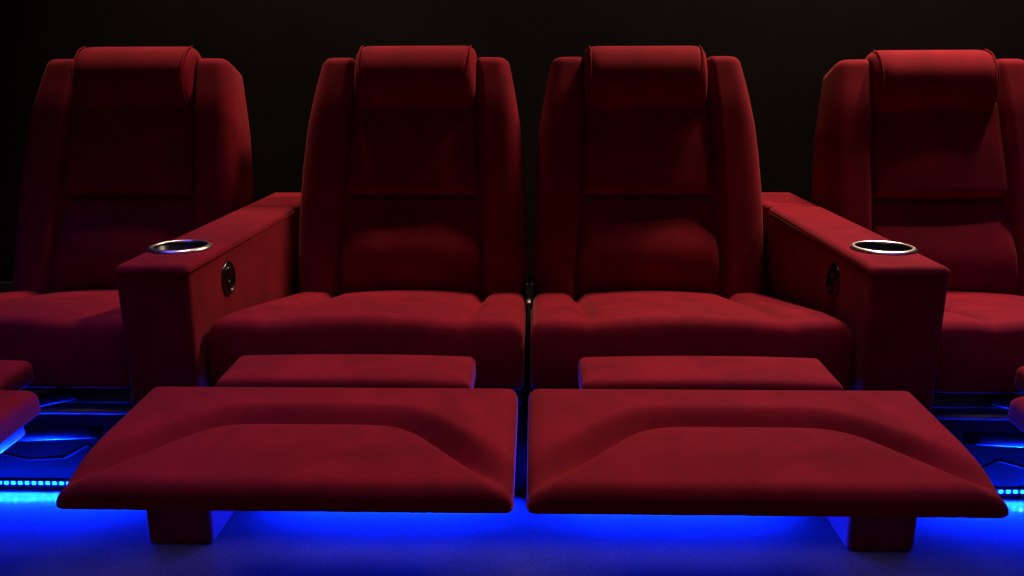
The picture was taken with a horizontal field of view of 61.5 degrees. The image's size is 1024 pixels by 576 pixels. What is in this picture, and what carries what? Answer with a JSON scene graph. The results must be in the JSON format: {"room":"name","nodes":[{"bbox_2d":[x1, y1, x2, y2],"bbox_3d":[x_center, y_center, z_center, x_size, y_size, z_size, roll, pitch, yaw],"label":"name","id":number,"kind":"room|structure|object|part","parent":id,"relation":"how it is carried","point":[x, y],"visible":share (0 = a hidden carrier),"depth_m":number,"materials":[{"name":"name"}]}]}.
{"room":"movie theater","nodes":[
{"label":"movie theater","id":0,"kind":"room"},
{"bbox_2d":[0,0,1023,282],"bbox_3d":[0.072,-1.293,3.128,6.200,2.800,0.100,0,14,2],"label":"wall","id":1,"kind":"structure","parent":0,"point":[785,50],"depth_m":3.18,"materials":[{"name":"black paint"}]},
{"bbox_2d":[0,282,532,308],"bbox_3d":[0.076,0.032,3.395,6.000,0.100,0.030,0,14,2],"label":"baseboard","id":2,"kind":"structure","parent":1,"relation":"attached to","point":[4,286],"depth_m":3.42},
{"bbox_2d":[0,462,1023,575],"bbox_3d":[0.011,0.736,1.011,6.200,0.100,5.200,0,14,2],"label":"floor","id":3,"kind":"structure","parent":0,"point":[38,537],"depth_m":1.70,"materials":[{"name":"carpet"}]},
{"bbox_2d":[0,46,252,488],"bbox_3d":[-1.035,-0.020,1.817,0.619,0.981,1.529,0,14,2],"label":"seat","id":4,"kind":"object","parent":3,"relation":"on","point":[129,150],"depth_m":2.27,"materials":[{"name":"red fabric"}]},
{"bbox_3d":[-0.787,0.250,1.282,0.005,0.040,0.203,0,14,2],"label":"mounting plate","id":5,"kind":"part","parent":4,"relation":"part of","materials":[{"name":"grey metal"}]},
{"bbox_3d":[-1.032,0.437,1.928,0.490,0.010,0.005,0,14,2],"label":"led strip","id":6,"kind":"part","parent":4,"relation":"part of","materials":[{"name":"blue plastic"}]},
{"bbox_2d":[0,289,129,387],"bbox_3d":[-1.030,0.100,1.989,0.608,0.251,0.677,0,14,2],"label":"seat cushion","id":7,"kind":"object","parent":4,"relation":"on","point":[70,338],"depth_m":1.65,"materials":[{"name":"red fabric"}]},
{"bbox_3d":[-1.030,0.149,1.985,0.596,0.030,0.540,0,14,2],"label":"seat frame","id":8,"kind":"part","parent":4,"relation":"part of","materials":[{"name":"metal"}]},
{"bbox_3d":[-1.036,0.252,1.784,0.520,0.018,0.017,0,14,2],"label":"cross rod","id":9,"kind":"part","parent":4,"relation":"part of","materials":[{"name":"black metal"}]},
{"bbox_2d":[55,197,193,291],"bbox_3d":[-1.021,-0.096,2.299,0.374,0.282,0.145,0,14,2],"label":"lumbar cushion","id":10,"kind":"object","parent":4,"relation":"on","point":[94,236],"depth_m":2.26,"materials":[{"name":"red fabric"}]},
{"bbox_2d":[65,103,194,195],"bbox_3d":[-1.020,-0.378,2.318,0.350,0.260,0.150,0,14,2],"label":"cushion","id":11,"kind":"object","parent":4,"relation":"on","point":[112,149],"depth_m":2.29,"materials":[{"name":"red fabric"}]},
{"bbox_3d":[-1.020,-0.233,2.344,0.604,0.760,0.397,0,14,2],"label":"backrest","id":12,"kind":"part","parent":4,"relation":"part of","materials":[{"name":"red fabric"}]},
{"bbox_2d":[115,192,300,543],"bbox_3d":[-0.645,0.111,2.119,0.146,0.576,0.993,0,14,2],"label":"armrest","id":13,"kind":"object","parent":3,"relation":"on","point":[171,294],"visible":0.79,"depth_m":1.69,"materials":[{"name":"red fabric"}]},
{"bbox_3d":[-0.586,-0.021,1.777,0.007,0.072,0.072,0,14,2],"label":"control panel","id":14,"kind":"part","parent":13,"relation":"part of","materials":[{"name":"black plastic"}]},
{"bbox_3d":[-0.587,-0.021,1.777,0.004,0.061,0.061,0,14,2],"label":"plate","id":15,"kind":"part","parent":13,"relation":"part of","materials":[{"name":"black plastic"}]},
{"bbox_2d":[56,45,530,512],"bbox_3d":[-0.271,-0.018,1.797,0.620,0.977,1.524,0,14,2],"label":"seat","id":16,"kind":"object","parent":3,"relation":"on","point":[393,376],"depth_m":1.64,"materials":[{"name":"red fabric"}]},
{"bbox_2d":[209,290,526,390],"bbox_3d":[-0.272,0.102,1.969,0.608,0.251,0.677,0,14,2],"label":"seat cushion","id":17,"kind":"object","parent":16,"relation":"on","point":[489,327],"depth_m":1.64,"materials":[{"name":"red fabric"}]},
{"bbox_2d":[340,197,481,296],"bbox_3d":[-0.263,-0.094,2.279,0.374,0.282,0.145,0,14,2],"label":"lumbar cushion","id":18,"kind":"object","parent":16,"relation":"on","point":[387,243],"depth_m":2.23,"materials":[{"name":"red fabric"}]},
{"bbox_3d":[-0.262,-0.231,2.324,0.604,0.760,0.397,0,14,2],"label":"backrest","id":19,"kind":"part","parent":16,"relation":"part of","materials":[{"name":"red fabric"}]},
{"bbox_2d":[347,100,478,195],"bbox_3d":[-0.262,-0.376,2.298,0.350,0.260,0.150,0,14,2],"label":"cushion","id":20,"kind":"object","parent":16,"relation":"on","point":[395,147],"depth_m":2.27,"materials":[{"name":"red fabric"}]},
{"bbox_3d":[-0.272,0.151,1.964,0.596,0.030,0.540,0,14,2],"label":"seat frame","id":21,"kind":"part","parent":16,"relation":"part of","materials":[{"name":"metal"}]},
{"bbox_3d":[0.040,0.160,2.051,0.011,0.278,0.580,0,14,2],"label":"connector bracket","id":22,"kind":"part","parent":16,"relation":"part of","materials":[{"name":"black metal"}]},
{"bbox_2d":[526,45,1008,517],"bbox_3d":[0.343,-0.014,1.781,0.612,0.977,1.525,0,14,2],"label":"seat","id":23,"kind":"object","parent":3,"relation":"on","point":[665,377],"visible":1,"depth_m":1.62,"materials":[{"name":"red fabric"}]},
{"bbox_2d":[581,99,714,195],"bbox_3d":[0.358,-0.374,2.282,0.350,0.260,0.150,0,14,2],"label":"cushion","id":24,"kind":"object","parent":23,"relation":"on","point":[630,147],"depth_m":2.25,"materials":[{"name":"red fabric"}]},
{"bbox_3d":[0.358,-0.229,2.308,0.604,0.760,0.397,0,14,2],"label":"backrest","id":25,"kind":"part","parent":23,"relation":"part of","materials":[{"name":"red fabric"}]},
{"bbox_2d":[577,196,720,296],"bbox_3d":[0.356,-0.092,2.262,0.374,0.282,0.145,0,14,2],"label":"lumbar cushion","id":26,"kind":"object","parent":23,"relation":"on","point":[625,243],"depth_m":2.22,"materials":[{"name":"red fabric"}]},
{"bbox_2d":[530,290,851,390],"bbox_3d":[0.348,0.104,1.953,0.608,0.251,0.677,0,14,2],"label":"seat cushion","id":27,"kind":"object","parent":23,"relation":"on","point":[568,326],"depth_m":1.63,"materials":[{"name":"red fabric"}]},
{"bbox_2d":[762,192,949,550],"bbox_3d":[0.727,0.115,2.082,0.146,0.576,0.993,0,14,2],"label":"armrest","id":28,"kind":"object","parent":3,"relation":"on","point":[891,297],"visible":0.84,"depth_m":1.66,"materials":[{"name":"red fabric"}]},
{"bbox_3d":[0.652,-0.017,1.744,0.004,0.061,0.061,0,14,2],"label":"plate","id":29,"kind":"part","parent":28,"relation":"part of","materials":[{"name":"black plastic"}]},
{"bbox_3d":[0.651,-0.017,1.744,0.007,0.072,0.072,0,14,2],"label":"control panel","id":30,"kind":"part","parent":28,"relation":"part of","materials":[{"name":"black plastic"}]},
{"bbox_2d":[812,49,1023,497],"bbox_3d":[1.099,-0.006,1.762,0.627,0.963,1.533,0,14,2],"label":"seat","id":31,"kind":"object","parent":3,"relation":"on","point":[923,150],"depth_m":2.22,"materials":[{"name":"red fabric"}]},
{"bbox_3d":[1.116,-0.218,2.290,0.604,0.760,0.397,0,14,2],"label":"backrest","id":32,"kind":"part","parent":31,"relation":"part of","materials":[{"name":"red fabric"}]},
{"bbox_2d":[872,103,1007,198],"bbox_3d":[1.115,-0.362,2.264,0.350,0.260,0.150,0,14,2],"label":"cushion","id":33,"kind":"object","parent":31,"relation":"on","point":[920,150],"depth_m":2.23,"materials":[{"name":"red fabric"}]},
{"bbox_2d":[872,200,1017,294],"bbox_3d":[1.114,-0.081,2.245,0.374,0.282,0.145,0,14,2],"label":"lumbar cushion","id":34,"kind":"object","parent":31,"relation":"on","point":[976,240],"depth_m":2.21,"materials":[{"name":"red fabric"}]},
{"bbox_3d":[1.099,0.258,1.727,0.520,0.018,0.017,0,14,2],"label":"cross rod","id":35,"kind":"part","parent":31,"relation":"part of","materials":[{"name":"black metal"}]},
{"bbox_3d":[1.105,0.155,1.928,0.596,0.030,0.540,0,14,2],"label":"seat frame","id":36,"kind":"part","parent":31,"relation":"part of","materials":[{"name":"metal"}]},
{"bbox_2d":[934,291,1023,393],"bbox_3d":[1.105,0.106,1.933,0.608,0.251,0.677,0,14,2],"label":"seat cushion","id":37,"kind":"object","parent":31,"relation":"on","point":[981,349],"depth_m":1.61,"materials":[{"name":"red fabric"}]},
{"bbox_3d":[1.103,0.443,1.871,0.490,0.010,0.005,0,14,2],"label":"led strip","id":38,"kind":"part","parent":31,"relation":"part of","materials":[{"name":"blue plastic"}]}
]}

